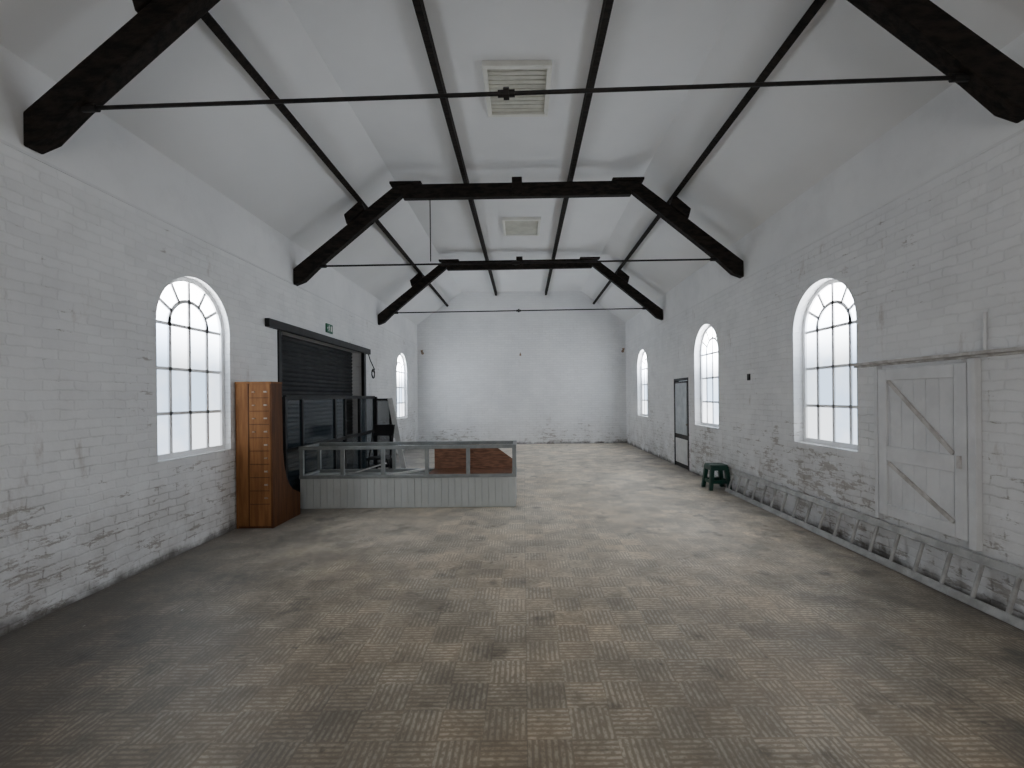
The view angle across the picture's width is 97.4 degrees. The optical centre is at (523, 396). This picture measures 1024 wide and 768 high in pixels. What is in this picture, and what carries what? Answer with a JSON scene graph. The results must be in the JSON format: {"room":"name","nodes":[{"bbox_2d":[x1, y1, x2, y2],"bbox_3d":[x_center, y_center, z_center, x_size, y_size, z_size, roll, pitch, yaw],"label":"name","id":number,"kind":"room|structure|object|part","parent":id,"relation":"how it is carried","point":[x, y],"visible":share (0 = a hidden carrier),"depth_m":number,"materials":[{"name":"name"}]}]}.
{"room":"empty hall","nodes":[
{"label":"empty hall","id":0,"kind":"room"},
{"bbox_2d":[0,45,417,635],"bbox_3d":[-3.780,-0.450,6.325,0.350,4.180,18.650,-1,0,0],"label":"wall","id":1,"kind":"structure","parent":0,"point":[88,504],"depth_m":3.93,"materials":[{"name":"brick"}]},
{"bbox_2d":[156,277,224,460],"bbox_3d":[-3.699,-0.336,4.970,0.050,1.950,1.100,-1,0,0],"label":"window","id":2,"kind":"structure","parent":1,"relation":"in","point":[189,324],"depth_m":4.96,"materials":[{"name":"glass"}]},
{"bbox_2d":[0,139,416,344],"bbox_3d":[-3.615,-1.772,6.150,0.008,0.020,18.300,-1,0,0],"label":"ledge","id":3,"kind":"object","parent":1,"relation":"attached to","point":[1,140],"visible":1,"depth_m":4.29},
{"bbox_2d":[277,330,281,381],"bbox_3d":[-3.697,0.329,6.640,0.240,2.620,0.080,-1,0,0],"label":"post","id":4,"kind":"object","parent":1,"relation":"attached to","point":[279,333],"visible":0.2,"depth_m":6.61,"materials":[{"name":"black metal"}]},
{"bbox_2d":[282,335,352,434],"bbox_3d":[-3.859,0.320,8.345,0.056,2.640,3.510,-1,0,0],"label":"door","id":5,"kind":"structure","parent":1,"relation":"in","point":[308,368],"depth_m":8.36,"materials":[{"name":"metal"}]},
{"bbox_2d":[265,318,370,354],"bbox_3d":[-3.576,-1.043,8.345,0.070,0.120,4.150,-1,0,0],"label":"lintel","id":6,"kind":"object","parent":1,"relation":"attached to","point":[271,323],"visible":1,"depth_m":7.51,"materials":[{"name":"black paint"}]},
{"bbox_2d":[325,323,332,333],"bbox_3d":[-3.599,-1.264,8.331,0.029,0.164,0.262,-1,0,0],"label":"exit sign","id":7,"kind":"object","parent":1,"relation":"attached to","point":[329,328],"visible":1,"depth_m":8.30,"materials":[{"name":"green plastic"}]},
{"bbox_2d":[361,353,365,395],"bbox_3d":[-3.582,0.328,10.100,0.070,2.620,0.120,-1,0,0],"label":"post","id":8,"kind":"object","parent":1,"relation":"attached to","point":[363,355],"visible":0.45,"depth_m":10.04,"materials":[{"name":"black metal"}]},
{"bbox_2d":[368,355,374,378],"bbox_3d":[-3.596,-0.734,10.627,0.024,0.593,0.469,-1,0,0],"label":"cable coil","id":9,"kind":"object","parent":1,"relation":"attached to","point":[373,370],"visible":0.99,"depth_m":10.69,"materials":[{"name":"black paint"}]},
{"bbox_2d":[397,354,404,418],"bbox_3d":[-3.699,-0.326,13.350,0.050,1.930,1.100,-1,0,0],"label":"window","id":10,"kind":"structure","parent":1,"relation":"in","point":[400,364],"depth_m":13.53,"materials":[{"name":"glass"}]},
{"bbox_2d":[293,177,743,285],"bbox_3d":[-0.094,-2.641,7.120,7.070,1.626,0.160,-1,0,0],"label":"roof truss","id":11,"kind":"object","parent":1,"relation":"attached to","point":[676,213],"visible":1,"depth_m":7.06,"materials":[{"name":"black wood"}]},
{"bbox_2d":[429,199,430,261],"bbox_3d":[-1.478,-2.645,7.120,0.017,1.000,0.017,-1,0,0],"label":"hanging wire","id":12,"kind":"object","parent":11,"relation":"hanging from","point":[429,199],"visible":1,"depth_m":7.11,"materials":[{"name":"black metal"}]},
{"bbox_3d":[-0.085,-2.124,7.120,6.400,0.029,0.029,-1,0,0],"label":"tie rod","id":13,"kind":"part","parent":11,"relation":"part of","materials":[{"name":"black metal"}]},
{"bbox_2d":[378,256,662,324],"bbox_3d":[-0.094,-2.666,11.200,7.070,1.626,0.160,-1,0,0],"label":"roof truss","id":14,"kind":"object","parent":1,"relation":"attached to","point":[620,279],"visible":0.98,"depth_m":11.14,"materials":[{"name":"black wood"}]},
{"bbox_3d":[-0.085,-2.149,11.200,6.400,0.029,0.029,-1,0,0],"label":"tie rod","id":15,"kind":"part","parent":14,"relation":"part of","materials":[{"name":"black metal"}]},
{"bbox_2d":[23,0,1023,153],"bbox_3d":[-0.091,-2.676,3.200,7.070,1.626,0.160,-1,0,2],"label":"roof truss","id":16,"kind":"object","parent":1,"relation":"attached to","point":[992,78],"visible":1,"depth_m":3.21,"materials":[{"name":"black wood"}]},
{"bbox_3d":[-0.084,-2.159,3.200,6.400,0.029,0.029,-1,0,2],"label":"tie rod","id":17,"kind":"part","parent":16,"relation":"part of","materials":[{"name":"black metal"}]},
{"bbox_2d":[0,443,1023,767],"bbox_3d":[-0.043,1.651,6.150,7.780,0.100,19.000,-1,0,0],"label":"floor","id":18,"kind":"structure","parent":0,"point":[626,611],"depth_m":2.87,"materials":[{"name":"carpet"}]},
{"bbox_2d":[235,382,300,528],"bbox_3d":[-3.350,0.723,5.927,0.455,1.825,0.706,-1,0,0],"label":"cabinet","id":19,"kind":"object","parent":18,"relation":"on","point":[265,498],"visible":1,"depth_m":5.59,"materials":[{"name":"orange wood"}]},
{"bbox_3d":[-3.565,0.732,5.935,0.025,1.810,0.690,-1,0,0],"label":"panel","id":20,"kind":"part","parent":19,"relation":"part of","materials":[{"name":"orange wood"}]},
{"bbox_3d":[-3.350,0.720,5.598,0.415,1.770,0.025,-1,0,0],"label":"panel","id":21,"kind":"part","parent":19,"relation":"part of","materials":[{"name":"orange wood"}]},
{"bbox_3d":[-3.135,0.728,5.935,0.025,1.810,0.690,-1,0,0],"label":"panel","id":22,"kind":"part","parent":19,"relation":"part of","materials":[{"name":"brown wood"}]},
{"bbox_2d":[282,395,392,491],"bbox_3d":[-3.172,0.803,8.226,0.420,1.660,3.848,-1,0,0],"label":"screen","id":23,"kind":"object","parent":18,"relation":"on","point":[306,419],"visible":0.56,"depth_m":7.66,"materials":[{"name":"black paint"}]},
{"bbox_3d":[-3.361,0.385,6.575,0.006,0.700,0.434,-1,0,0],"label":"glass","id":24,"kind":"part","parent":23,"relation":"part of","materials":[{"name":"grey"}]},
{"bbox_3d":[-3.353,1.155,6.575,0.006,0.720,0.434,-1,0,0],"label":"glass","id":25,"kind":"part","parent":23,"relation":"part of","materials":[{"name":"grey"}]},
{"bbox_3d":[-3.361,0.385,7.410,0.006,0.700,1.124,-1,0,0],"label":"glass","id":26,"kind":"part","parent":23,"relation":"part of","materials":[{"name":"grey"}]},
{"bbox_3d":[-3.353,1.155,7.410,0.006,0.720,1.124,-1,0,0],"label":"glass","id":27,"kind":"part","parent":23,"relation":"part of","materials":[{"name":"grey"}]},
{"bbox_3d":[-3.361,0.385,8.225,0.006,0.700,0.394,-1,0,0],"label":"glass","id":28,"kind":"part","parent":23,"relation":"part of","materials":[{"name":"grey"}]},
{"bbox_3d":[-3.353,1.155,8.225,0.006,0.720,0.394,-1,0,0],"label":"glass","id":29,"kind":"part","parent":23,"relation":"part of","materials":[{"name":"grey"}]},
{"bbox_3d":[-3.353,1.155,8.825,0.006,0.720,0.694,-1,0,0],"label":"glass","id":30,"kind":"part","parent":23,"relation":"part of","materials":[{"name":"grey"}]},
{"bbox_3d":[-3.361,0.385,9.660,0.006,0.700,0.864,-1,0,0],"label":"glass","id":31,"kind":"part","parent":23,"relation":"part of","materials":[{"name":"grey"}]},
{"bbox_3d":[-3.353,1.155,9.660,0.006,0.720,0.864,-1,0,0],"label":"glass","id":32,"kind":"part","parent":23,"relation":"part of","materials":[{"name":"grey"}]},
{"bbox_3d":[-3.152,0.798,10.121,0.280,1.430,0.006,-1,0,0],"label":"glass","id":33,"kind":"part","parent":23,"relation":"part of","materials":[{"name":"grey"}]},
{"bbox_2d":[366,424,394,468],"bbox_3d":[-2.739,1.088,8.600,0.426,1.099,0.524,-1,0,0],"label":"folding chair","id":34,"kind":"object","parent":18,"relation":"on","point":[380,429],"visible":0.78,"depth_m":8.81,"materials":[{"name":"black metal"}]},
{"bbox_3d":[-2.939,1.091,8.600,0.026,1.091,0.524,-1,0,0],"label":"leg","id":35,"kind":"part","parent":34,"relation":"part of","materials":[{"name":"black metal"}]},
{"bbox_3d":[-2.738,1.159,8.580,0.400,0.030,0.400,-1,0,0],"label":"seat","id":36,"kind":"part","parent":34,"relation":"part of","materials":[{"name":"black paint"}]},
{"bbox_3d":[-2.743,0.649,8.830,0.380,0.220,0.030,-1,0,0],"label":"backrest","id":37,"kind":"part","parent":34,"relation":"part of","materials":[{"name":"black paint"}]},
{"bbox_3d":[-2.539,1.087,8.600,0.026,1.091,0.524,-1,0,0],"label":"leg","id":38,"kind":"part","parent":34,"relation":"part of","materials":[{"name":"black metal"}]},
{"bbox_2d":[388,398,405,467],"bbox_3d":[-2.787,0.829,9.900,0.596,1.629,0.087,-1,0,39],"label":"leaning board","id":39,"kind":"object","parent":18,"relation":"on","point":[390,400],"visible":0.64,"depth_m":9.91,"materials":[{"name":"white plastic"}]},
{"bbox_2d":[299,441,516,508],"bbox_3d":[-1.687,1.163,6.844,3.162,0.910,0.612,-1,0,0],"label":"partition","id":40,"kind":"object","parent":18,"relation":"on","point":[465,473],"depth_m":6.55,"materials":[{"name":"grey wood"}]},
{"bbox_3d":[-3.235,0.961,6.564,0.054,0.375,0.043,-1,0,0],"label":"post","id":41,"kind":"part","parent":40,"relation":"part of","materials":[{"name":"grey wood"}]},
{"bbox_3d":[-3.235,0.961,7.125,0.048,0.375,0.040,-1,0,0],"label":"post","id":42,"kind":"part","parent":40,"relation":"part of","materials":[{"name":"grey wood"}]},
{"bbox_2d":[316,473,348,474],"bbox_3d":[-2.913,1.179,6.850,0.461,0.020,0.100,-1,0,-13],"label":"board","id":43,"kind":"object","parent":40,"relation":"on","point":[327,473],"visible":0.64,"depth_m":6.82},
{"bbox_3d":[-2.640,0.955,6.564,0.054,0.375,0.043,-1,0,0],"label":"post","id":44,"kind":"part","parent":40,"relation":"part of","materials":[{"name":"grey wood"}]},
{"bbox_2d":[353,463,386,472],"bbox_3d":[-2.374,1.097,6.950,0.486,0.164,0.140,-1,0,12],"label":"board","id":45,"kind":"object","parent":40,"relation":"on","point":[385,463],"visible":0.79,"depth_m":6.89,"materials":[{"name":"grey wood"}]},
{"bbox_3d":[-2.050,0.949,6.564,0.054,0.375,0.043,-1,0,0],"label":"post","id":46,"kind":"part","parent":40,"relation":"part of","materials":[{"name":"grey wood"}]},
{"bbox_3d":[-2.050,0.949,7.125,0.048,0.375,0.040,-1,0,0],"label":"post","id":47,"kind":"part","parent":40,"relation":"part of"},
{"bbox_2d":[388,468,424,474],"bbox_3d":[-1.748,1.137,6.850,0.622,0.058,0.090,-1,0,-33],"label":"board","id":48,"kind":"object","parent":40,"relation":"on","point":[421,469],"visible":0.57,"depth_m":6.82,"materials":[{"name":"white wood"}]},
{"bbox_3d":[-1.689,0.943,6.844,3.162,0.470,0.612,-1,0,0],"label":"rail","id":49,"kind":"part","parent":40,"relation":"part of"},
{"bbox_3d":[-1.410,0.942,6.564,0.054,0.375,0.043,-1,0,0],"label":"post","id":50,"kind":"part","parent":40,"relation":"part of","materials":[{"name":"grey wood"}]},
{"bbox_3d":[-1.100,0.939,7.128,0.620,0.375,0.015,-1,0,0],"label":"sliding door","id":51,"kind":"part","parent":40,"relation":"part of","materials":[{"name":"brown wood"}]},
{"bbox_3d":[-0.810,0.936,6.564,0.054,0.375,0.043,-1,0,0],"label":"post","id":52,"kind":"part","parent":40,"relation":"part of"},
{"bbox_2d":[429,467,511,473],"bbox_3d":[-0.793,1.143,6.845,1.230,0.049,0.510,-1,0,0],"label":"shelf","id":53,"kind":"object","parent":40,"relation":"attached to","point":[437,470],"depth_m":6.84,"materials":[{"name":"brown wood"}]},
{"bbox_3d":[-0.478,0.933,7.109,0.625,0.375,0.015,-1,0,0],"label":"sliding door","id":54,"kind":"part","parent":40,"relation":"part of","materials":[{"name":"brown wood"}]},
{"bbox_3d":[-0.140,0.929,6.564,0.054,0.375,0.043,-1,0,0],"label":"post","id":55,"kind":"part","parent":40,"relation":"part of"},
{"bbox_2d":[701,463,731,490],"bbox_3d":[3.294,1.356,7.700,0.375,0.420,0.375,-1,0,0],"label":"step stool","id":56,"kind":"object","parent":18,"relation":"on","point":[712,467],"visible":0.98,"depth_m":7.55,"materials":[{"name":"green plastic"}]},
{"bbox_3d":[3.160,1.372,7.835,0.106,0.390,0.106,-1,0,0],"label":"leg","id":57,"kind":"part","parent":56,"relation":"part of","materials":[{"name":"green plastic"}]},
{"bbox_3d":[3.160,1.372,7.565,0.106,0.390,0.106,-1,0,0],"label":"leg","id":58,"kind":"part","parent":56,"relation":"part of","materials":[{"name":"green plastic"}]},
{"bbox_3d":[3.292,1.156,7.700,0.290,0.020,0.290,-1,0,0],"label":"seat","id":59,"kind":"part","parent":56,"relation":"part of","materials":[{"name":"green plastic"}]},
{"bbox_3d":[3.429,1.369,7.835,0.106,0.390,0.106,-1,0,0],"label":"leg","id":60,"kind":"part","parent":56,"relation":"part of","materials":[{"name":"green plastic"}]},
{"bbox_3d":[3.429,1.369,7.565,0.106,0.390,0.106,-1,0,0],"label":"leg","id":61,"kind":"part","parent":56,"relation":"part of","materials":[{"name":"green plastic"}]},
{"bbox_2d":[725,469,1023,630],"bbox_3d":[3.397,1.377,5.105,0.141,0.374,4.710,-1,0,0],"label":"ladder","id":62,"kind":"object","parent":18,"relation":"on","point":[1006,616],"visible":1,"depth_m":4.04,"materials":[{"name":"metal"}]},
{"bbox_3d":[3.443,1.224,5.105,0.046,0.069,4.710,-1,0,0],"label":"rail","id":63,"kind":"part","parent":62,"relation":"part of","materials":[{"name":"metal"}]},
{"bbox_2d":[0,0,1023,324],"bbox_3d":[-0.092,-3.099,6.150,7.080,1.240,19.000,-1,0,0],"label":"ceiling","id":64,"kind":"structure","parent":0,"point":[786,140],"depth_m":5.02,"materials":[{"name":"white paint"}]},
{"bbox_2d":[201,12,448,306],"bbox_3d":[-2.608,-3.123,6.150,0.125,0.133,18.300,-1,0,0],"label":"purlin","id":65,"kind":"object","parent":64,"relation":"attached to","point":[207,18],"visible":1,"depth_m":4.91,"materials":[{"name":"black wood"}]},
{"bbox_2d":[412,0,496,295],"bbox_3d":[-0.937,-3.505,6.150,0.065,0.130,18.300,-1,0,0],"label":"purlin","id":66,"kind":"object","parent":64,"relation":"attached to","point":[419,7],"visible":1,"depth_m":5.27,"materials":[{"name":"black wood"}]},
{"bbox_2d":[482,60,551,116],"bbox_3d":[-0.072,-3.549,5.220,0.750,0.060,0.880,-1,0,0],"label":"ceiling vent","id":67,"kind":"object","parent":64,"relation":"in","point":[519,75],"visible":0.96,"depth_m":5.10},
{"bbox_2d":[502,217,540,235],"bbox_3d":[-0.047,-3.550,9.400,0.780,0.060,0.900,-1,0,0],"label":"ceiling vent","id":68,"kind":"object","parent":64,"relation":"in","point":[512,226],"visible":1,"depth_m":9.37,"materials":[{"name":"white metal"}]},
{"bbox_2d":[545,0,613,294],"bbox_3d":[0.753,-3.523,6.150,0.065,0.130,18.300,-1,0,0],"label":"purlin","id":69,"kind":"object","parent":64,"relation":"attached to","point":[607,5],"visible":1,"depth_m":5.28,"materials":[{"name":"black wood"}]},
{"bbox_2d":[592,0,825,303],"bbox_3d":[2.397,-3.205,6.150,0.125,0.133,18.300,-1,0,0],"label":"purlin","id":70,"kind":"object","parent":64,"relation":"attached to","point":[816,5],"visible":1,"depth_m":4.85,"materials":[{"name":"black wood"}]},
{"bbox_2d":[417,291,626,443],"bbox_3d":[-0.070,-0.989,15.475,7.080,5.180,0.350,-1,0,0],"label":"wall","id":71,"kind":"structure","parent":0,"point":[567,383],"depth_m":15.30,"materials":[{"name":"paint"}]},
{"bbox_2d":[625,33,1023,619],"bbox_3d":[3.650,-0.528,6.325,0.350,4.180,18.650,-1,0,0],"label":"wall","id":72,"kind":"structure","parent":0,"point":[920,271],"depth_m":4.48,"materials":[{"name":"brick"}]},
{"bbox_2d":[641,352,647,415],"bbox_3d":[3.621,-0.413,13.200,0.050,1.950,1.100,-1,0,0],"label":"window","id":73,"kind":"structure","parent":72,"relation":"in","point":[644,360],"depth_m":13.46,"materials":[{"name":"glass"}]},
{"bbox_3d":[3.625,-0.413,13.200,0.006,1.890,1.040,-1,0,0],"label":"pane","id":74,"kind":"part","parent":73,"relation":"part of","materials":[{"name":"glass"}]},
{"bbox_2d":[674,377,688,470],"bbox_3d":[3.521,0.573,9.960,0.130,1.980,0.920,-1,0,0],"label":"door","id":75,"kind":"structure","parent":72,"relation":"in","point":[681,394],"depth_m":9.92,"materials":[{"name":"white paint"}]},
{"bbox_3d":[3.484,0.259,9.960,0.015,1.130,0.720,-1,0,0],"label":"glass","id":76,"kind":"part","parent":75,"relation":"part of","materials":[{"name":"clear glass"}]},
{"bbox_3d":[3.494,1.194,9.960,0.015,0.540,0.720,-1,0,0],"label":"panel","id":77,"kind":"part","parent":75,"relation":"part of","materials":[{"name":"white plastic"}]},
{"bbox_2d":[700,325,718,426],"bbox_3d":[3.621,-0.413,8.600,0.050,1.950,1.100,-1,0,0],"label":"window","id":78,"kind":"structure","parent":72,"relation":"in","point":[709,347],"depth_m":8.77,"materials":[{"name":"glass"}]},
{"bbox_2d":[802,279,856,449],"bbox_3d":[3.621,-0.398,5.250,0.050,1.940,1.100,-1,0,0],"label":"window","id":79,"kind":"structure","parent":72,"relation":"in","point":[829,322],"depth_m":5.31,"materials":[{"name":"glass"}]},
{"bbox_2d":[874,358,982,550],"bbox_3d":[3.453,0.439,3.915,0.064,1.470,0.990,-1,0,0],"label":"door","id":80,"kind":"structure","parent":72,"relation":"in","point":[928,419],"depth_m":3.81,"materials":[{"name":"white wood"}]},
{"bbox_2d":[850,346,1023,367],"bbox_3d":[3.449,-0.325,3.710,0.055,0.047,2.020,-1,0,0],"label":"wall rail","id":81,"kind":"object","parent":72,"relation":"attached to","point":[1013,350],"visible":1,"depth_m":3.66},
{"bbox_2d":[982,312,986,349],"bbox_3d":[3.461,-0.492,3.380,0.023,0.288,0.023,-1,0,0],"label":"pipe","id":82,"kind":"object","parent":72,"relation":"attached to","point":[984,314],"visible":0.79,"depth_m":3.37,"materials":[{"name":"white metal"}]}
]}

